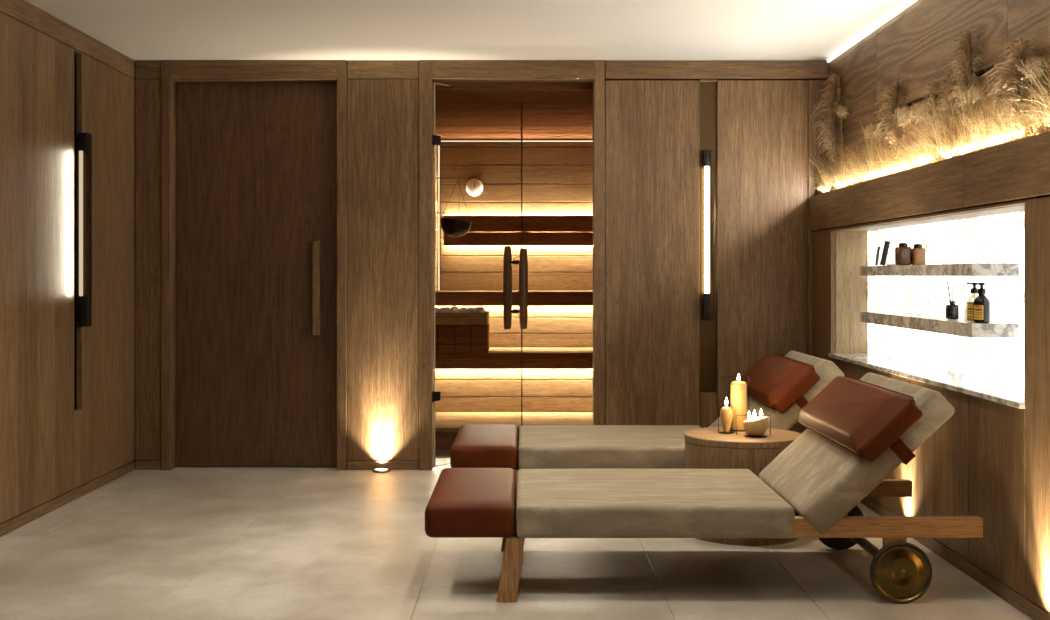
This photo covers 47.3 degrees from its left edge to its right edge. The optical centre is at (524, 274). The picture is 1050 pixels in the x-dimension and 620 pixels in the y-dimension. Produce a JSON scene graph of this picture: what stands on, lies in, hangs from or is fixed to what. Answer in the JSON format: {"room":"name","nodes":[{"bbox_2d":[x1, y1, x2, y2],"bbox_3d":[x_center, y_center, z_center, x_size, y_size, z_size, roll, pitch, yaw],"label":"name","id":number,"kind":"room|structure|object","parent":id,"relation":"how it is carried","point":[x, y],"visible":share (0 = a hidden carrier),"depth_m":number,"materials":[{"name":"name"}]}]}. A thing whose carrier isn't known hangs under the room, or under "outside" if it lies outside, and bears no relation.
{"room":"spa relaxation room","nodes":[
{"label":"spa relaxation room","id":0,"kind":"room"},
{"bbox_2d":[0,0,133,522],"bbox_3d":[-2.425,-0.060,3.340,0.090,2.500,8.080,0,0,0],"label":"wall","id":1,"kind":"structure","parent":0,"point":[67,389],"depth_m":6.15,"materials":[{"name":"brown wood"}]},
{"bbox_2d":[0,461,134,536],"bbox_3d":[-2.394,1.161,3.308,0.031,0.056,8.016,0,0,0],"label":"baseboard","id":2,"kind":"structure","parent":1,"relation":"attached to","point":[7,526],"depth_m":6.19,"materials":[{"name":"brown wood"}]},
{"bbox_2d":[74,133,91,326],"bbox_3d":[-2.364,-0.240,6.393,0.088,1.030,0.072,0,0,0],"label":"light bar","id":3,"kind":"object","parent":1,"relation":"attached to","point":[84,140],"visible":0.99,"depth_m":6.39,"materials":[{"name":"brown metal"}]},
{"bbox_2d":[435,145,437,290],"bbox_3d":[-0.759,0.017,8.877,0.030,2.346,2.845,0,0,0],"label":"wall","id":4,"kind":"structure","parent":0,"point":[436,147],"depth_m":10.09,"materials":[{"name":"brown wood"}]},
{"bbox_2d":[25,0,910,60],"bbox_3d":[-0.250,-1.360,3.235,4.700,0.100,8.270,0,0,0],"label":"ceiling","id":5,"kind":"structure","parent":0,"point":[140,30],"depth_m":6.38,"materials":[{"name":"paint"}]},
{"bbox_2d":[133,61,827,460],"bbox_3d":[-0.300,-0.060,7.410,4.400,2.500,0.180,0,0,0],"label":"wall","id":6,"kind":"structure","parent":0,"point":[666,364],"depth_m":7.32,"materials":[{"name":"brown wood"}]},
{"bbox_2d":[135,460,160,469],"bbox_3d":[-2.298,1.161,7.335,0.160,0.056,0.029,0,0,0],"label":"baseboard","id":7,"kind":"structure","parent":6,"relation":"attached to","point":[139,464],"depth_m":7.32,"materials":[{"name":"brown wood"}]},
{"bbox_2d":[161,60,346,469],"bbox_3d":[-1.652,-0.059,7.367,1.127,2.498,0.117,0,0,0],"label":"door frame","id":8,"kind":"structure","parent":6,"relation":"attached to","point":[173,72],"depth_m":7.31,"materials":[{"name":"brown wood"}]},
{"bbox_2d":[176,83,336,466],"bbox_3d":[-1.653,-0.002,7.402,1.008,2.372,0.105,0,0,0],"label":"door","id":9,"kind":"structure","parent":6,"relation":"in","point":[256,163],"depth_m":7.42,"materials":[{"name":"brown wood"}]},
{"bbox_2d":[347,460,418,469],"bbox_3d":[-0.867,1.161,7.335,0.437,0.056,0.029,0,0,0],"label":"baseboard","id":10,"kind":"structure","parent":6,"relation":"attached to","point":[351,464],"depth_m":7.32,"materials":[{"name":"brown wood"}]},
{"bbox_2d":[432,83,527,466],"bbox_3d":[-0.264,-0.002,7.678,0.191,2.352,0.932,0,0,31],"label":"door","id":11,"kind":"structure","parent":6,"relation":"in","point":[436,140],"depth_m":7.96,"materials":[{"name":"clear glass"}]},
{"bbox_2d":[419,60,604,469],"bbox_3d":[-0.079,-0.059,7.380,1.130,2.498,0.140,0,0,0],"label":"door frame","id":12,"kind":"structure","parent":6,"relation":"attached to","point":[430,71],"depth_m":7.31,"materials":[{"name":"brown wood"}]},
{"bbox_2d":[703,150,715,319],"bbox_3d":[1.119,-0.240,7.304,0.072,1.030,0.088,0,0,0],"label":"light bar","id":13,"kind":"object","parent":6,"relation":"attached to","point":[709,156],"visible":1,"depth_m":7.26,"materials":[{"name":"brown metal"}]},
{"bbox_2d":[434,82,592,86],"bbox_3d":[0.025,-0.060,7.461,1.650,2.500,0.018,0,0,0],"label":"wall","id":14,"kind":"structure","parent":0,"point":[451,84],"depth_m":7.45,"materials":[{"name":"brown wood"}]},
{"bbox_2d":[435,87,592,139],"bbox_3d":[0.028,-1.176,8.896,1.604,0.040,2.848,0,0,0],"label":"ceiling","id":15,"kind":"structure","parent":0,"point":[461,113],"depth_m":8.59,"materials":[{"name":"brown wood"}]},
{"bbox_2d":[436,140,592,290],"bbox_3d":[0.028,-0.060,10.270,1.644,2.500,0.140,0,0,0],"label":"wall","id":16,"kind":"structure","parent":0,"point":[557,175],"depth_m":10.20,"materials":[{"name":"brown wood"}]},
{"bbox_2d":[466,179,482,195],"bbox_3d":[-0.429,-0.744,10.188,0.148,0.148,0.022,0,0,0],"label":"thermometer","id":17,"kind":"object","parent":16,"relation":"attached to","point":[474,187],"visible":1,"depth_m":10.18,"materials":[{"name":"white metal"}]},
{"bbox_2d":[435,291,592,346],"bbox_3d":[0.028,0.365,9.797,1.540,0.465,0.794,0,0,0],"label":"bench","id":18,"kind":"object","parent":16,"relation":"attached to","point":[555,318],"visible":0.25,"depth_m":9.60,"materials":[{"name":"brown wood"}]},
{"bbox_2d":[443,216,592,245],"bbox_3d":[0.053,-0.373,10.130,1.474,0.252,0.139,0,0,0],"label":"board","id":19,"kind":"object","parent":16,"relation":"attached to","point":[484,230],"visible":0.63,"depth_m":10.06,"materials":[{"name":"brown wood"}]},
{"bbox_2d":[0,450,1032,619],"bbox_3d":[-0.250,1.235,4.710,4.700,0.090,11.220,0,0,0],"label":"floor","id":20,"kind":"structure","parent":0,"point":[178,543],"depth_m":4.88,"materials":[{"name":"beige stone"}]},
{"bbox_2d":[372,468,389,472],"bbox_3d":[-0.870,1.181,7.262,0.108,0.015,0.108,0,0,0],"label":"uplight","id":21,"kind":"object","parent":20,"relation":"on","point":[376,470],"visible":1,"depth_m":7.23,"materials":[{"name":"metal"}]},
{"bbox_2d":[435,412,592,449],"bbox_3d":[0.028,1.115,8.636,1.534,0.149,0.952,0,0,0],"label":"step","id":22,"kind":"structure","parent":20,"relation":"on","point":[447,424],"depth_m":8.58,"materials":[{"name":"brown wood"}]},
{"bbox_2d":[435,347,592,411],"bbox_3d":[0.028,0.808,9.247,1.536,0.459,0.694,0,0,0],"label":"bench","id":23,"kind":"object","parent":22,"relation":"on","point":[554,379],"visible":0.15,"depth_m":9.10,"materials":[{"name":"brown wood"}]},
{"bbox_2d":[435,307,489,352],"bbox_3d":[-0.505,0.408,9.084,0.460,0.339,0.432,0,0,0],"label":"stove","id":24,"kind":"object","parent":23,"relation":"on","point":[454,332],"depth_m":8.87,"materials":[{"name":"brown wood"}]},
{"bbox_2d":[450,351,843,495],"bbox_3d":[0.649,0.805,6.277,2.030,0.769,0.945,0,0,0],"label":"lounger","id":25,"kind":"object","parent":20,"relation":"on","point":[780,386],"visible":0.49,"depth_m":5.86,"materials":[{"name":"beige fabric"}]},
{"bbox_2d":[450,425,517,469],"bbox_3d":[-0.202,0.892,6.277,0.328,0.128,0.876,0,0,0],"label":"cushion","id":26,"kind":"object","parent":25,"relation":"on","point":[474,446],"depth_m":5.86,"materials":[{"name":"orange leather"}]},
{"bbox_2d":[519,425,700,468],"bbox_3d":[0.474,0.894,6.277,1.012,0.124,0.876,0,0,0],"label":"seat cushion","id":27,"kind":"object","parent":25,"relation":"on","point":[540,446],"depth_m":5.86,"materials":[{"name":"fabric"}]},
{"bbox_2d":[740,354,819,413],"bbox_3d":[1.308,0.555,6.277,0.245,0.236,0.945,0,0,0],"label":"pillow","id":28,"kind":"object","parent":25,"relation":"on","point":[776,384],"depth_m":5.90,"materials":[{"name":"orange leather"}]},
{"bbox_2d":[425,372,982,603],"bbox_3d":[0.649,0.805,4.777,2.030,0.769,0.945,0,0,0],"label":"lounger","id":29,"kind":"object","parent":20,"relation":"on","point":[857,432],"visible":1,"depth_m":4.36,"materials":[{"name":"fabric"}]},
{"bbox_2d":[425,468,515,537],"bbox_3d":[-0.202,0.892,4.777,0.328,0.128,0.876,0,0,0],"label":"cushion","id":30,"kind":"object","parent":29,"relation":"on","point":[463,502],"depth_m":4.37,"materials":[{"name":"orange leather"}]},
{"bbox_2d":[517,468,794,537],"bbox_3d":[0.474,0.894,4.777,1.012,0.124,0.876,0,0,0],"label":"seat cushion","id":31,"kind":"object","parent":29,"relation":"on","point":[616,502],"depth_m":4.37,"materials":[{"name":"fabric"}]},
{"bbox_2d":[799,376,922,461],"bbox_3d":[1.308,0.555,4.777,0.245,0.236,0.945,0,0,0],"label":"pillow","id":32,"kind":"object","parent":29,"relation":"on","point":[851,419],"depth_m":4.44,"materials":[{"name":"orange leather"}]},
{"bbox_2d":[684,427,799,545],"bbox_3d":[1.007,0.961,5.535,0.540,0.456,0.540,0,0,0],"label":"table","id":33,"kind":"object","parent":20,"relation":"on","point":[705,448],"visible":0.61,"depth_m":5.31,"materials":[{"name":"brown wood"}]},
{"bbox_2d":[718,404,733,433],"bbox_3d":[0.935,0.668,5.574,0.072,0.128,0.065,0,0,0],"label":"candle holder","id":34,"kind":"object","parent":33,"relation":"on","point":[731,431],"visible":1,"depth_m":5.60,"materials":[{"name":"clear glass"}]},
{"bbox_2d":[720,397,732,431],"bbox_3d":[0.935,0.647,5.570,0.059,0.160,0.059,0,0,0],"label":"candle","id":35,"kind":"object","parent":34,"relation":"on","point":[726,413],"visible":1,"depth_m":5.55,"materials":[{"name":"wax"}]},
{"bbox_2d":[724,376,748,430],"bbox_3d":[1.007,0.607,5.664,0.120,0.250,0.090,0,0,0],"label":"candle holder","id":36,"kind":"object","parent":33,"relation":"on","point":[724,376],"visible":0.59,"depth_m":5.71,"materials":[{"name":"clear glass"}]},
{"bbox_2d":[730,374,746,429],"bbox_3d":[1.007,0.595,5.655,0.077,0.265,0.077,0,0,0],"label":"pillar candle","id":37,"kind":"object","parent":36,"relation":"on","point":[738,389],"visible":0.93,"depth_m":5.62,"materials":[{"name":"wax"}]},
{"bbox_2d":[736,415,770,437],"bbox_3d":[1.047,0.687,5.456,0.160,0.091,0.102,0,0,0],"label":"candle holder","id":38,"kind":"object","parent":33,"relation":"on","point":[736,415],"visible":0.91,"depth_m":5.50,"materials":[{"name":"clear glass"}]},
{"bbox_2d":[743,410,767,435],"bbox_3d":[1.047,0.666,5.445,0.112,0.121,0.090,0,0,0],"label":"candle","id":39,"kind":"object","parent":38,"relation":"on","point":[757,426],"visible":1,"depth_m":5.42,"materials":[{"name":"beige wax"}]},
{"bbox_2d":[810,0,1049,612],"bbox_3d":[1.834,-0.060,3.335,0.192,2.500,8.070,0,0,0],"label":"wall","id":40,"kind":"structure","parent":0,"point":[990,460],"depth_m":4.81,"materials":[{"name":"brown wood"}]},
{"bbox_2d":[810,149,827,193],"bbox_3d":[1.767,-0.603,7.386,0.120,0.386,0.576,0,0,0],"label":"dried grass","id":41,"kind":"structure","parent":40,"relation":"in","point":[821,183],"depth_m":7.20,"materials":[{"name":"plant"}]},
{"bbox_2d":[809,157,834,192],"bbox_3d":[1.750,-0.567,7.226,0.136,0.314,0.549,0,0,0],"label":"dried grass","id":42,"kind":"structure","parent":40,"relation":"in","point":[827,176],"depth_m":7.04,"materials":[{"name":"plant"}]},
{"bbox_2d":[811,72,846,188],"bbox_3d":[1.764,-0.799,7.056,0.166,0.776,0.387,0,0,0],"label":"pampas grass","id":43,"kind":"object","parent":40,"relation":"in","point":[831,126],"depth_m":7.03,"materials":[{"name":"plant"}]},
{"bbox_2d":[820,137,846,189],"bbox_3d":[1.765,-0.605,6.939,0.123,0.390,0.523,0,0,0],"label":"dried grass","id":44,"kind":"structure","parent":40,"relation":"in","point":[840,137],"depth_m":6.87,"materials":[{"name":"plant"}]},
{"bbox_2d":[824,148,850,188],"bbox_3d":[1.749,-0.576,6.788,0.129,0.332,0.442,0,0,3],"label":"dried grass","id":45,"kind":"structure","parent":40,"relation":"in","point":[843,183],"depth_m":6.67,"materials":[{"name":"plant"}]},
{"bbox_2d":[835,105,849,158],"bbox_3d":[1.800,-0.691,6.814,0.081,0.561,0.091,0,0,-29],"label":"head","id":46,"kind":"object","parent":40,"relation":"in","point":[841,111],"visible":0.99,"depth_m":6.81},
{"bbox_2d":[828,145,861,185],"bbox_3d":[1.749,-0.574,6.701,0.159,0.328,0.563,0,0,0],"label":"dried grass","id":47,"kind":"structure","parent":40,"relation":"in","point":[845,156],"depth_m":6.53,"materials":[{"name":"plant"}]},
{"bbox_2d":[831,140,868,190],"bbox_3d":[1.755,-0.592,6.597,0.147,0.364,0.681,0,0,0],"label":"dried grass","id":48,"kind":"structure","parent":40,"relation":"in","point":[857,169],"depth_m":6.39,"materials":[{"name":"plant"}]},
{"bbox_2d":[848,134,864,178],"bbox_3d":[1.817,-0.603,6.586,0.057,0.384,0.171,0,0,0],"label":"reed","id":49,"kind":"object","parent":40,"relation":"in","point":[853,134],"visible":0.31,"depth_m":6.56,"materials":[{"name":"beige plant"}]},
{"bbox_2d":[849,118,887,180],"bbox_3d":[1.755,-0.616,6.199,0.132,0.411,0.524,0,0,0],"label":"dried grass","id":50,"kind":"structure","parent":40,"relation":"in","point":[872,176],"depth_m":6.14,"materials":[{"name":"plant"}]},
{"bbox_2d":[847,137,895,183],"bbox_3d":[1.733,-0.558,6.129,0.179,0.336,0.706,0,0,0],"label":"dried grass","id":51,"kind":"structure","parent":40,"relation":"on","point":[888,167],"depth_m":5.92,"materials":[{"name":"plant"}]},
{"bbox_2d":[827,0,916,61],"bbox_3d":[1.843,-1.300,4.150,0.011,0.013,6.300,0,0,0],"label":"led strip","id":52,"kind":"object","parent":40,"relation":"attached to","point":[911,2],"visible":1,"depth_m":6.33,"materials":[{"name":"white plastic"}]},
{"bbox_2d":[865,123,880,148],"bbox_3d":[1.802,-0.598,6.206,0.089,0.375,0.105,0,0,0],"label":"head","id":53,"kind":"object","parent":40,"relation":"in","point":[871,132],"visible":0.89,"depth_m":6.19},
{"bbox_2d":[860,127,895,179],"bbox_3d":[1.747,-0.577,5.998,0.151,0.334,0.429,0,0,0],"label":"dried grass","id":54,"kind":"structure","parent":40,"relation":"in","point":[880,156],"depth_m":5.95,"materials":[{"name":"plant"}]},
{"bbox_2d":[872,85,887,177],"bbox_3d":[1.815,-0.696,6.137,0.063,0.570,0.120,0,0,0],"label":"reed","id":55,"kind":"object","parent":40,"relation":"in","point":[886,85],"visible":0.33,"depth_m":6.15,"materials":[{"name":"beige plant"}]},
{"bbox_2d":[872,141,907,178],"bbox_3d":[1.727,-0.546,5.852,0.179,0.272,0.541,0,0,0],"label":"dried grass","id":56,"kind":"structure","parent":40,"relation":"in","point":[895,163],"depth_m":5.70,"materials":[{"name":"plant"}]},
{"bbox_2d":[872,78,909,156],"bbox_3d":[1.778,-0.686,5.882,0.138,0.550,0.391,0,0,0],"label":"pampas grass","id":57,"kind":"object","parent":40,"relation":"in","point":[893,99],"depth_m":5.86,"materials":[{"name":"plant"}]},
{"bbox_2d":[883,136,918,173],"bbox_3d":[1.757,-0.531,5.633,0.123,0.242,0.400,0,0,6],"label":"dried grass","id":58,"kind":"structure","parent":40,"relation":"in","point":[912,163],"depth_m":5.50,"materials":[{"name":"plant"}]},
{"bbox_2d":[894,107,914,161],"bbox_3d":[1.798,-0.606,5.684,0.096,0.390,0.112,0,0,0],"label":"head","id":59,"kind":"object","parent":40,"relation":"in","point":[904,116],"visible":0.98,"depth_m":5.67},
{"bbox_2d":[878,119,936,173],"bbox_3d":[1.748,-0.571,5.527,0.148,0.321,0.602,0,0,0],"label":"dried grass","id":60,"kind":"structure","parent":40,"relation":"in","point":[925,160],"depth_m":5.36,"materials":[{"name":"plant"}]},
{"bbox_2d":[910,101,927,165],"bbox_3d":[1.793,-0.605,5.454,0.104,0.388,0.122,0,0,0],"label":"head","id":61,"kind":"object","parent":40,"relation":"in","point":[918,107],"visible":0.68,"depth_m":5.45},
{"bbox_2d":[828,353,1024,408],"bbox_3d":[1.845,0.458,5.532,0.227,0.020,2.659,0,0,0],"label":"sill","id":62,"kind":"structure","parent":40,"relation":"on","point":[992,391],"depth_m":5.20,"materials":[{"name":"grey stone"}]},
{"bbox_2d":[916,79,944,156],"bbox_3d":[1.784,-0.641,5.317,0.124,0.460,0.318,0,0,0],"label":"pampas grass","id":63,"kind":"object","parent":40,"relation":"in","point":[932,85],"depth_m":5.30,"materials":[{"name":"plant"}]},
{"bbox_2d":[905,90,955,162],"bbox_3d":[1.753,-0.609,5.261,0.139,0.398,0.516,0,0,-5],"label":"dried grass","id":64,"kind":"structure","parent":40,"relation":"in","point":[939,157],"depth_m":5.17,"materials":[{"name":"plant"}]},
{"bbox_2d":[836,197,1035,352],"bbox_3d":[1.880,0.104,5.535,0.200,0.768,2.715,0,0,0],"label":"lining","id":65,"kind":"object","parent":40,"relation":"attached to","point":[851,244],"visible":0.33,"depth_m":6.86,"materials":[{"name":"brown wood"}]},
{"bbox_2d":[868,211,1023,388],"bbox_3d":[1.970,0.099,5.535,0.020,0.698,2.655,0,0,0],"label":"onyx backlight","id":66,"kind":"object","parent":65,"relation":"attached to","point":[999,238],"visible":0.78,"depth_m":5.46,"materials":[{"name":"white"}]},
{"bbox_2d":[860,311,1018,337],"bbox_3d":[1.865,0.220,5.548,0.189,0.056,1.585,0,0,0],"label":"shelf","id":67,"kind":"object","parent":66,"relation":"attached to","point":[924,322],"visible":0.98,"depth_m":5.14,"materials":[{"name":"grey stone"}]},
{"bbox_2d":[944,281,963,319],"bbox_3d":[1.830,0.108,5.148,0.063,0.165,0.112,0,0,0],"label":"reed diffuser","id":68,"kind":"object","parent":67,"relation":"on","point":[952,310],"visible":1,"depth_m":5.12,"materials":[{"name":"brown glass"}]},
{"bbox_2d":[967,282,977,320],"bbox_3d":[1.845,0.110,4.925,0.064,0.162,0.063,0,0,0],"label":"pump bottle","id":69,"kind":"object","parent":67,"relation":"on","point":[974,289],"visible":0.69,"depth_m":4.91,"materials":[{"name":"clear glass"}]},
{"bbox_2d":[973,282,989,322],"bbox_3d":[1.825,0.110,4.795,0.064,0.162,0.063,0,0,0],"label":"pump bottle","id":70,"kind":"object","parent":67,"relation":"on","point":[981,304],"visible":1,"depth_m":4.77,"materials":[{"name":"black glass"}]},
{"bbox_2d":[860,263,1018,275],"bbox_3d":[1.865,-0.021,5.548,0.189,0.050,1.585,0,0,0],"label":"shelf","id":71,"kind":"object","parent":66,"relation":"attached to","point":[970,269],"visible":1,"depth_m":5.05,"materials":[{"name":"grey stone"}]},
{"bbox_2d":[875,246,879,264],"bbox_3d":[1.819,-0.098,6.190,0.020,0.098,0.030,0,0,0],"label":"book","id":72,"kind":"object","parent":71,"relation":"on","point":[878,247],"visible":1,"depth_m":6.18,"materials":[{"name":"paper"}]},
{"bbox_2d":[880,241,889,265],"bbox_3d":[1.830,-0.110,6.100,0.043,0.125,0.040,0,0,0],"label":"book","id":73,"kind":"object","parent":71,"relation":"on","point":[887,243],"visible":1,"depth_m":6.08,"materials":[{"name":"black paper"}]},
{"bbox_2d":[895,243,910,264],"bbox_3d":[1.824,-0.101,5.790,0.061,0.108,0.078,0,0,0],"label":"jar","id":74,"kind":"object","parent":71,"relation":"on","point":[903,252],"visible":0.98,"depth_m":5.75,"materials":[{"name":"brown glass"}]},
{"bbox_2d":[911,244,925,264],"bbox_3d":[1.884,-0.098,5.755,0.056,0.102,0.070,0,0,0],"label":"jar","id":75,"kind":"object","parent":71,"relation":"on","point":[918,253],"visible":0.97,"depth_m":5.72,"materials":[{"name":"brown glass"}]},
{"bbox_2d":[918,91,966,158],"bbox_3d":[1.758,-0.608,5.063,0.131,0.395,0.509,0,0,0],"label":"dried grass","id":76,"kind":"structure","parent":40,"relation":"in","point":[955,148],"depth_m":5.00,"materials":[{"name":"plant"}]},
{"bbox_2d":[926,67,961,145],"bbox_3d":[1.776,-0.648,5.111,0.141,0.475,0.336,0,0,0],"label":"pampas grass","id":77,"kind":"object","parent":40,"relation":"in","point":[948,73],"depth_m":5.10,"materials":[{"name":"plant"}]},
{"bbox_2d":[860,497,1049,619],"bbox_3d":[1.766,1.161,3.310,0.029,0.056,8.020,0,0,0],"label":"baseboard","id":78,"kind":"structure","parent":40,"relation":"attached to","point":[1026,606],"depth_m":4.64,"materials":[{"name":"brown wood"}]},
{"bbox_2d":[934,77,985,154],"bbox_3d":[1.736,-0.609,4.842,0.151,0.398,0.500,0,0,0],"label":"dried grass","id":79,"kind":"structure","parent":40,"relation":"in","point":[968,144],"depth_m":4.79,"materials":[{"name":"plant"}]},
{"bbox_2d":[947,25,984,128],"bbox_3d":[1.777,-0.716,4.904,0.140,0.610,0.343,0,0,0],"label":"pampas grass","id":80,"kind":"object","parent":40,"relation":"in","point":[967,57],"depth_m":4.90,"materials":[{"name":"plant"}]},
{"bbox_2d":[960,83,985,106],"bbox_3d":[1.799,-0.593,4.833,0.094,0.364,0.114,0,0,0],"label":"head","id":81,"kind":"object","parent":40,"relation":"in","point":[970,88],"visible":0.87,"depth_m":4.81},
{"bbox_2d":[956,70,1006,149],"bbox_3d":[1.752,-0.602,4.659,0.135,0.384,0.490,0,0,0],"label":"dried grass","id":82,"kind":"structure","parent":40,"relation":"in","point":[983,138],"depth_m":4.62,"materials":[{"name":"plant"}]},
{"bbox_2d":[974,107,997,127],"bbox_3d":[1.798,-0.534,4.665,0.094,0.246,0.116,0,0,0],"label":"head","id":83,"kind":"object","parent":40,"relation":"in","point":[986,107],"visible":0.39,"depth_m":4.65},
{"bbox_2d":[964,88,1016,146],"bbox_3d":[1.750,-0.558,4.564,0.135,0.295,0.418,0,0,0],"label":"dried grass","id":84,"kind":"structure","parent":40,"relation":"in","point":[999,132],"depth_m":4.44,"materials":[{"name":"plant"}]},
{"bbox_2d":[964,95,1033,150],"bbox_3d":[1.767,-0.546,4.485,0.130,0.273,0.532,0,0,0],"label":"dried grass","id":85,"kind":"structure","parent":40,"relation":"in","point":[1025,132],"depth_m":4.33,"materials":[{"name":"plant"}]},
{"bbox_2d":[981,73,1018,140],"bbox_3d":[1.789,-0.594,4.536,0.118,0.366,0.314,0,0,0],"label":"pampas grass","id":86,"kind":"object","parent":40,"relation":"in","point":[998,93],"depth_m":4.52,"materials":[{"name":"plant"}]},
{"bbox_2d":[982,34,1043,124],"bbox_3d":[1.776,-0.644,4.413,0.141,0.466,0.444,0,0,0],"label":"pampas grass","id":87,"kind":"object","parent":40,"relation":"in","point":[1022,52],"depth_m":4.37,"materials":[{"name":"plant"}]},
{"bbox_2d":[976,55,1049,148],"bbox_3d":[1.773,-0.607,4.324,0.108,0.394,0.582,0,0,-2],"label":"dried grass","id":88,"kind":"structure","parent":40,"relation":"in","point":[1045,127],"depth_m":4.16,"materials":[{"name":"plant"}]},
{"bbox_2d":[1014,45,1049,119],"bbox_3d":[1.756,-0.609,3.971,0.136,0.398,0.501,0,0,0],"label":"dried grass","id":89,"kind":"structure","parent":40,"relation":"in","point":[1045,45],"depth_m":4.05,"materials":[{"name":"plant"}]},
{"bbox_2d":[1017,56,1047,129],"bbox_3d":[1.794,-0.597,4.253,0.104,0.372,0.114,0,0,0],"label":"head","id":90,"kind":"object","parent":40,"relation":"in","point":[1029,65],"visible":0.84,"depth_m":4.23},
{"bbox_2d":[1017,64,1049,134],"bbox_3d":[1.814,-0.587,4.227,0.064,0.353,0.274,0,0,0],"label":"reed","id":91,"kind":"object","parent":40,"relation":"in","point":[1044,64],"visible":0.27,"depth_m":4.26,"materials":[{"name":"beige plant"}]},
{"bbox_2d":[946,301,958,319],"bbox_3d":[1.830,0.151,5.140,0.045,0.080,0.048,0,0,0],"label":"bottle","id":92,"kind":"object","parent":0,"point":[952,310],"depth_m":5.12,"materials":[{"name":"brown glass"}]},
{"bbox_3d":[-0.607,-0.570,8.600,0.273,0.285,0.040,0,0,0],"label":"wall bracket","id":93,"kind":"object","parent":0,"visible":0},
{"bbox_2d":[440,180,471,237],"bbox_3d":[-0.493,-0.475,8.600,0.226,0.414,0.228,0,0,0],"label":"bowl","id":94,"kind":"object","parent":93,"relation":"hanging from","point":[455,228],"visible":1,"depth_m":8.52,"materials":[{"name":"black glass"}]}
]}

